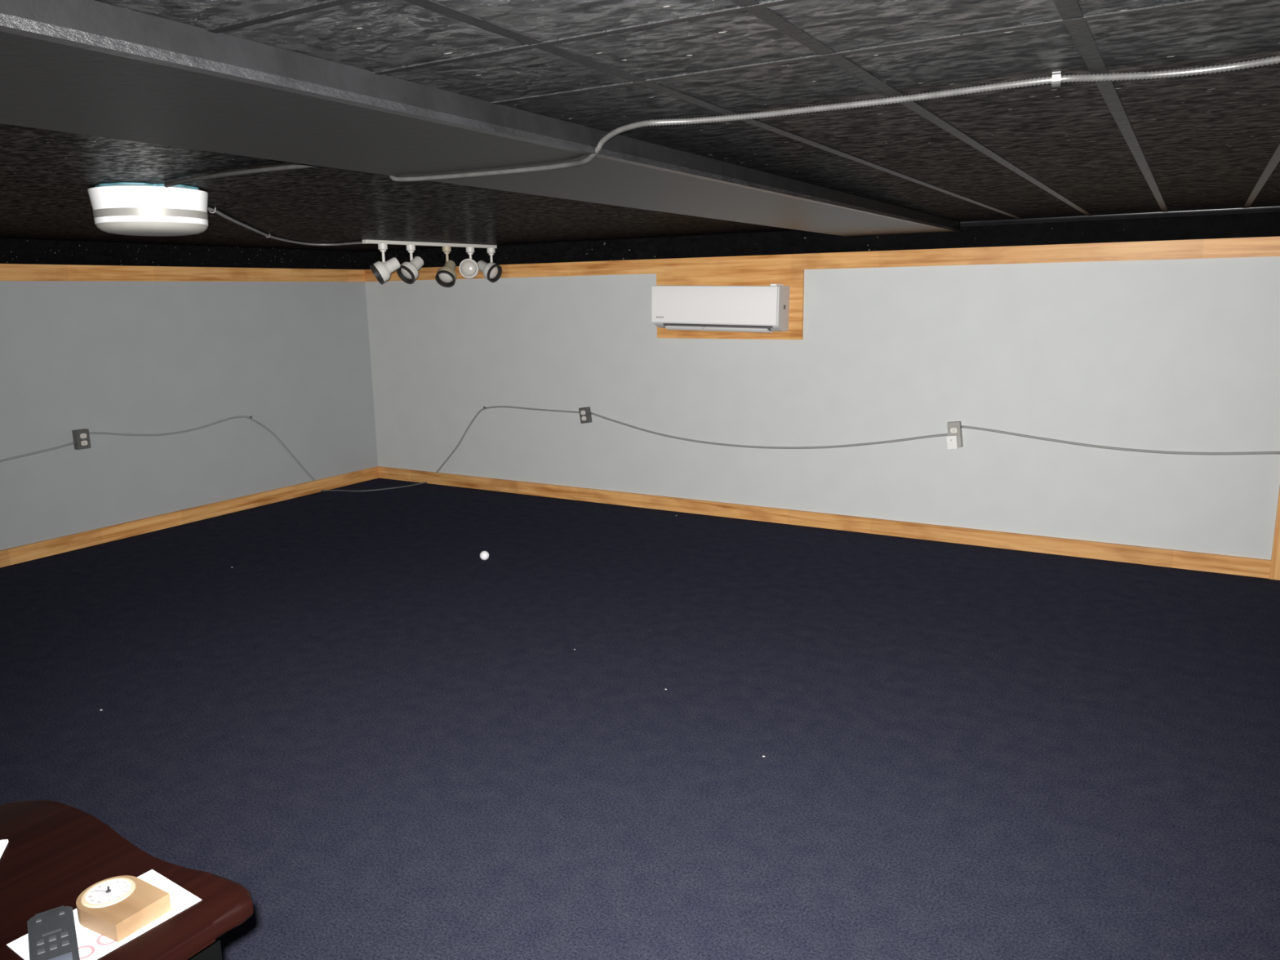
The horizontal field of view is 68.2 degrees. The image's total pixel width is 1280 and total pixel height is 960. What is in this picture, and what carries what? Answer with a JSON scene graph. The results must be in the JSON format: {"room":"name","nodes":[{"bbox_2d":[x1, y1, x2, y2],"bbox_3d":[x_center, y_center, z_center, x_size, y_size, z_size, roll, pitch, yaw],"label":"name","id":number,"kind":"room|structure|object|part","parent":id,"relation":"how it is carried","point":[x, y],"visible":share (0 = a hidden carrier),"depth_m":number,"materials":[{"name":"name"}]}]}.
{"room":"basement room","nodes":[
{"label":"basement room","id":0,"kind":"room"},
{"bbox_2d":[0,280,377,550],"bbox_3d":[-4.989,0.012,3.291,0.120,1.860,10.812,6,13,30],"label":"wall","id":1,"kind":"structure","parent":0,"point":[116,357],"depth_m":6.30,"materials":[{"name":"grey paint"}]},
{"bbox_2d":[0,441,75,462],"bbox_3d":[-3.687,-0.093,5.413,0.012,0.122,0.911,6,13,30],"label":"conduit","id":2,"kind":"object","parent":1,"relation":"attached to","point":[73,442],"visible":1,"depth_m":5.60,"materials":[{"name":"grey metal"}]},
{"bbox_2d":[71,428,91,449],"bbox_3d":[-3.428,-0.250,5.809,0.048,0.118,0.078,6,13,30],"label":"electrical outlet","id":3,"kind":"object","parent":1,"relation":"attached to","point":[81,437],"visible":1,"depth_m":5.79,"materials":[{"name":"grey metal"}]},
{"bbox_2d":[80,433,86,438],"bbox_3d":[-3.409,-0.270,5.794,0.004,0.030,0.039,6,13,30],"label":"receptacle","id":4,"kind":"object","parent":3,"relation":"attached to","point":[82,435],"depth_m":5.79,"materials":[{"name":"beige plastic"}]},
{"bbox_2d":[80,440,87,445],"bbox_3d":[-3.408,-0.227,5.802,0.004,0.030,0.039,6,13,30],"label":"receptacle","id":5,"kind":"object","parent":3,"relation":"attached to","point":[83,442],"depth_m":5.80,"materials":[{"name":"beige plastic"}]},
{"bbox_2d":[0,238,364,269],"bbox_3d":[-4.916,-0.836,3.142,0.012,0.141,10.692,6,13,30],"label":"trim","id":6,"kind":"structure","parent":1,"relation":"attached to","point":[12,251],"depth_m":6.20,"materials":[{"name":"black paint"}]},
{"bbox_2d":[0,263,364,281],"bbox_3d":[-4.911,-0.720,3.163,0.019,0.094,10.692,6,13,30],"label":"trim","id":7,"kind":"structure","parent":1,"relation":"attached to","point":[8,272],"depth_m":6.18,"materials":[{"name":"brown wood"}]},
{"bbox_2d":[0,466,378,567],"bbox_3d":[-4.886,0.872,3.479,0.017,0.096,10.692,6,13,30],"label":"baseboard","id":8,"kind":"structure","parent":1,"relation":"attached to","point":[11,556],"depth_m":6.38,"materials":[{"name":"brown wood"}]},
{"bbox_2d":[88,415,315,480],"bbox_3d":[-2.979,-0.129,6.646,0.012,0.655,1.749,6,13,30],"label":"conduit","id":9,"kind":"object","parent":1,"relation":"attached to","point":[242,416],"visible":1,"depth_m":6.56,"materials":[{"name":"grey metal"}]},
{"bbox_2d":[0,477,1279,959],"bbox_3d":[-0.400,1.402,0.936,10.623,0.100,10.932,6,13,30],"label":"floor","id":10,"kind":"structure","parent":0,"point":[395,737],"depth_m":3.29,"materials":[{"name":"blue carpet"}]},
{"bbox_2d":[0,800,253,959],"bbox_3d":[-0.945,0.955,1.051,0.556,0.750,0.898,6,13,30],"label":"side table","id":11,"kind":"object","parent":10,"relation":"on","point":[54,851],"visible":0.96,"depth_m":1.25,"materials":[{"name":"brown wood"}]},
{"bbox_2d":[0,839,8,857],"bbox_3d":[-0.919,0.529,1.264,0.100,0.001,0.150,-5,12,-20],"label":"paper slip","id":12,"kind":"object","parent":11,"relation":"on","point":[3,843],"visible":1,"depth_m":1.33,"materials":[{"name":"white paper"}]},
{"bbox_2d":[6,869,201,959],"bbox_3d":[-0.656,0.544,1.166,0.117,0.001,0.178,7,13,33],"label":"paper card","id":13,"kind":"object","parent":11,"relation":"on","point":[92,945],"visible":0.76,"depth_m":1.15,"materials":[{"name":"white paper"}]},
{"bbox_2d":[26,905,79,959],"bbox_3d":[-0.679,0.546,1.097,0.047,0.020,0.152,-8,13,-33],"label":"remote control","id":14,"kind":"object","parent":13,"relation":"on","point":[51,933],"visible":1,"depth_m":1.11,"materials":[{"name":"grey plastic"}]},
{"bbox_2d":[75,875,171,942],"bbox_3d":[-0.650,0.528,1.177,0.103,0.026,0.073,6,13,30],"label":"clock","id":15,"kind":"object","parent":13,"relation":"on","point":[114,908],"visible":1,"depth_m":1.16,"materials":[{"name":"brown wood"}]},
{"bbox_3d":[-0.575,0.916,1.287,0.048,0.722,0.048,6,13,30],"label":"leg","id":16,"kind":"part","parent":11,"relation":"part of","materials":[{"name":"black paint"}]},
{"bbox_2d":[320,481,426,492],"bbox_3d":[-2.107,0.066,7.534,0.822,0.013,0.156,-5,12,-19],"label":"conduit","id":17,"kind":"object","parent":10,"relation":"on","point":[425,482],"visible":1,"depth_m":7.47,"materials":[{"name":"grey metal"}]},
{"bbox_2d":[480,551,488,559],"bbox_3d":[-0.898,0.436,5.461,0.054,0.054,0.054,6,13,30],"label":"ball","id":18,"kind":"object","parent":10,"relation":"on","point":[484,555],"visible":1,"depth_m":5.44,"materials":[{"name":"white plastic"}]},
{"bbox_2d":[0,0,1279,252],"bbox_3d":[-0.431,-0.520,0.555,10.623,0.102,10.932,6,13,30],"label":"ceiling","id":19,"kind":"structure","parent":0,"point":[1207,141],"depth_m":1.91,"materials":[{"name":"black paint"}]},
{"bbox_2d":[87,182,208,235],"bbox_3d":[-1.614,-0.887,3.133,0.388,0.146,0.368,6,13,30],"label":"ceiling lamp","id":20,"kind":"object","parent":19,"relation":"attached to","point":[132,209],"visible":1,"depth_m":3.01,"materials":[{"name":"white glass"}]},
{"bbox_3d":[-1.595,-0.946,3.072,0.304,0.007,0.305,6,13,30],"label":"mounting plate","id":21,"kind":"part","parent":20,"relation":"part of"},
{"bbox_3d":[-1.625,-0.923,3.139,0.356,0.068,0.356,6,13,30],"label":"lamp shade","id":22,"kind":"part","parent":20,"relation":"part of","materials":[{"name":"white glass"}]},
{"bbox_2d":[95,221,208,235],"bbox_3d":[-1.623,-0.833,3.157,0.335,0.032,0.335,6,13,30],"label":"diffuser","id":23,"kind":"object","parent":20,"relation":"attached to","point":[122,228],"depth_m":3.05,"materials":[{"name":"white plastic"}]},
{"bbox_2d":[207,206,362,245],"bbox_3d":[-1.945,-1.277,4.820,0.451,0.024,3.133,-1,11,-1],"label":"conduit","id":24,"kind":"object","parent":19,"relation":"attached to","point":[210,209],"visible":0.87,"depth_m":5.35,"materials":[{"name":"metal"}]},
{"bbox_2d":[362,239,502,287],"bbox_3d":[-1.388,-1.479,6.507,0.229,0.300,1.190,7,13,33],"label":"track light","id":25,"kind":"object","parent":19,"relation":"attached to","point":[446,276],"visible":1,"depth_m":6.51,"materials":[{"name":"white metal"}]},
{"bbox_3d":[-1.652,-1.437,6.157,0.054,0.110,0.022,0,11,6],"label":"stem","id":26,"kind":"part","parent":25,"relation":"part of","materials":[{"name":"white metal"}]},
{"bbox_3d":[-1.548,-1.384,6.304,0.091,0.091,0.091,-2,11,-6],"label":"bulb","id":27,"kind":"part","parent":25,"relation":"part of","materials":[{"name":"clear glass"}]},
{"bbox_3d":[-1.523,-1.480,6.342,0.039,0.099,0.021,4,12,24],"label":"stem","id":28,"kind":"part","parent":25,"relation":"part of","materials":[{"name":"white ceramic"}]},
{"bbox_3d":[-1.341,-1.412,6.558,0.098,0.091,0.091,6,13,30],"label":"bulb","id":29,"kind":"part","parent":25,"relation":"part of","materials":[{"name":"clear glass"}]},
{"bbox_3d":[-1.340,-1.525,6.599,0.022,0.117,0.035,-9,14,-35],"label":"stem","id":30,"kind":"part","parent":25,"relation":"part of","materials":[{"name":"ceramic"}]},
{"bbox_3d":[-1.209,-1.499,6.709,0.102,0.102,0.068,-1,11,-2],"label":"bulb","id":31,"kind":"part","parent":25,"relation":"part of","materials":[{"name":"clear glass"}]},
{"bbox_3d":[-1.112,-1.604,6.951,0.061,0.107,0.022,-2,11,-8],"label":"stem","id":32,"kind":"part","parent":25,"relation":"part of","materials":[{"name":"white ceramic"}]},
{"bbox_3d":[-1.087,-1.522,6.929,0.082,0.094,0.102,6,13,30],"label":"bulb","id":33,"kind":"part","parent":25,"relation":"part of","materials":[{"name":"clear glass"}]},
{"bbox_2d":[0,0,960,236],"bbox_3d":[-1.140,-0.517,0.975,0.642,0.058,10.692,6,13,30],"label":"ceiling beam","id":34,"kind":"structure","parent":19,"relation":"attached to","point":[93,68],"depth_m":1.71,"materials":[{"name":"grey paint"}]},
{"bbox_2d":[164,54,1279,187],"bbox_3d":[0.000,-0.744,2.083,3.396,0.070,0.188,6,13,32],"label":"conduit","id":35,"kind":"object","parent":19,"relation":"attached to","point":[1056,78],"visible":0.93,"depth_m":1.85,"materials":[{"name":"metal"}]},
{"bbox_2d":[364,256,1279,559],"bbox_3d":[2.294,-0.511,5.326,10.623,1.860,0.120,6,13,30],"label":"wall","id":36,"kind":"structure","parent":0,"point":[1178,354],"depth_m":5.68,"materials":[{"name":"grey paint"}]},
{"bbox_2d":[435,405,579,472],"bbox_3d":[-1.056,-0.264,7.277,1.481,0.617,0.012,6,13,30],"label":"conduit","id":37,"kind":"object","parent":36,"relation":"attached to","point":[481,410],"visible":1,"depth_m":7.25,"materials":[{"name":"grey metal"}]},
{"bbox_2d":[578,406,592,423],"bbox_3d":[-0.395,-0.468,6.825,0.087,0.121,0.048,6,13,30],"label":"electrical outlet","id":38,"kind":"object","parent":36,"relation":"attached to","point":[585,416],"visible":1,"depth_m":6.81,"materials":[{"name":"grey metal"}]},
{"bbox_2d":[651,284,790,333],"bbox_3d":[0.508,-1.102,6.048,0.880,0.298,0.201,7,14,29],"label":"air conditioner","id":39,"kind":"object","parent":36,"relation":"attached to","point":[739,308],"visible":1,"depth_m":5.94,"materials":[{"name":"white plastic"}]},
{"bbox_2d":[656,269,804,339],"bbox_3d":[0.566,-1.133,6.137,1.037,0.430,0.018,6,13,30],"label":"trim","id":40,"kind":"structure","parent":36,"relation":"attached to","point":[794,278],"depth_m":6.05,"materials":[{"name":"brown wood"}]},
{"bbox_2d":[590,412,947,448],"bbox_3d":[0.736,-0.297,6.211,2.516,0.176,0.014,6,13,30],"label":"conduit","id":41,"kind":"object","parent":36,"relation":"attached to","point":[592,413],"visible":1,"depth_m":6.12,"materials":[{"name":"grey metal"}]},
{"bbox_2d":[363,213,1279,269],"bbox_3d":[2.252,-1.342,5.100,10.371,0.141,0.012,6,13,30],"label":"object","id":42,"kind":"structure","parent":36,"relation":"attached to","point":[1253,225],"depth_m":5.69,"materials":[{"name":"black paint"}]},
{"bbox_2d":[364,236,1279,281],"bbox_3d":[2.255,-1.225,5.118,10.364,0.094,0.019,6,13,30],"label":"trim","id":43,"kind":"structure","parent":36,"relation":"attached to","point":[1260,246],"depth_m":5.49,"materials":[{"name":"brown wood"}]},
{"bbox_2d":[377,466,1271,578],"bbox_3d":[0.524,0.197,6.439,6.304,0.096,0.017,6,13,30],"label":"baseboard","id":44,"kind":"structure","parent":36,"relation":"attached to","point":[1203,562],"depth_m":5.88,"materials":[{"name":"brown wood"}]},
{"bbox_2d":[946,421,963,447],"bbox_3d":[1.845,-0.266,5.543,0.090,0.158,0.048,6,13,30],"label":"electrical outlet","id":45,"kind":"object","parent":36,"relation":"attached to","point":[954,428],"visible":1,"depth_m":5.52,"materials":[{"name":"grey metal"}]},
{"bbox_2d":[946,435,958,449],"bbox_3d":[1.823,-0.221,5.521,0.065,0.084,0.031,6,13,30],"label":"plug","id":46,"kind":"object","parent":45,"relation":"attached to","point":[952,440],"visible":1,"depth_m":5.51,"materials":[{"name":"white plastic"}]},
{"bbox_2d":[950,427,957,432],"bbox_3d":[1.831,-0.290,5.520,0.039,0.032,0.004,6,13,30],"label":"receptacle","id":47,"kind":"object","parent":45,"relation":"attached to","point":[952,429],"depth_m":5.52,"materials":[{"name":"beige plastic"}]},
{"bbox_2d":[960,206,1279,227],"bbox_3d":[4.265,-1.197,3.914,5.690,0.030,0.030,6,13,30],"label":"trim","id":48,"kind":"structure","parent":36,"relation":"attached to","point":[1266,210],"depth_m":4.90,"materials":[{"name":"grey metal"}]},
{"bbox_2d":[961,425,1279,454],"bbox_3d":[2.755,-0.186,5.024,2.033,0.093,0.042,6,13,30],"label":"conduit","id":49,"kind":"object","parent":36,"relation":"attached to","point":[962,426],"visible":1,"depth_m":5.12,"materials":[{"name":"grey metal"}]},
{"bbox_2d":[1269,487,1279,580],"bbox_3d":[3.279,-0.284,4.705,0.097,1.624,0.024,6,13,30],"label":"trim","id":50,"kind":"structure","parent":36,"relation":"attached to","point":[1274,574],"depth_m":4.84,"materials":[{"name":"brown wood"}]}
]}

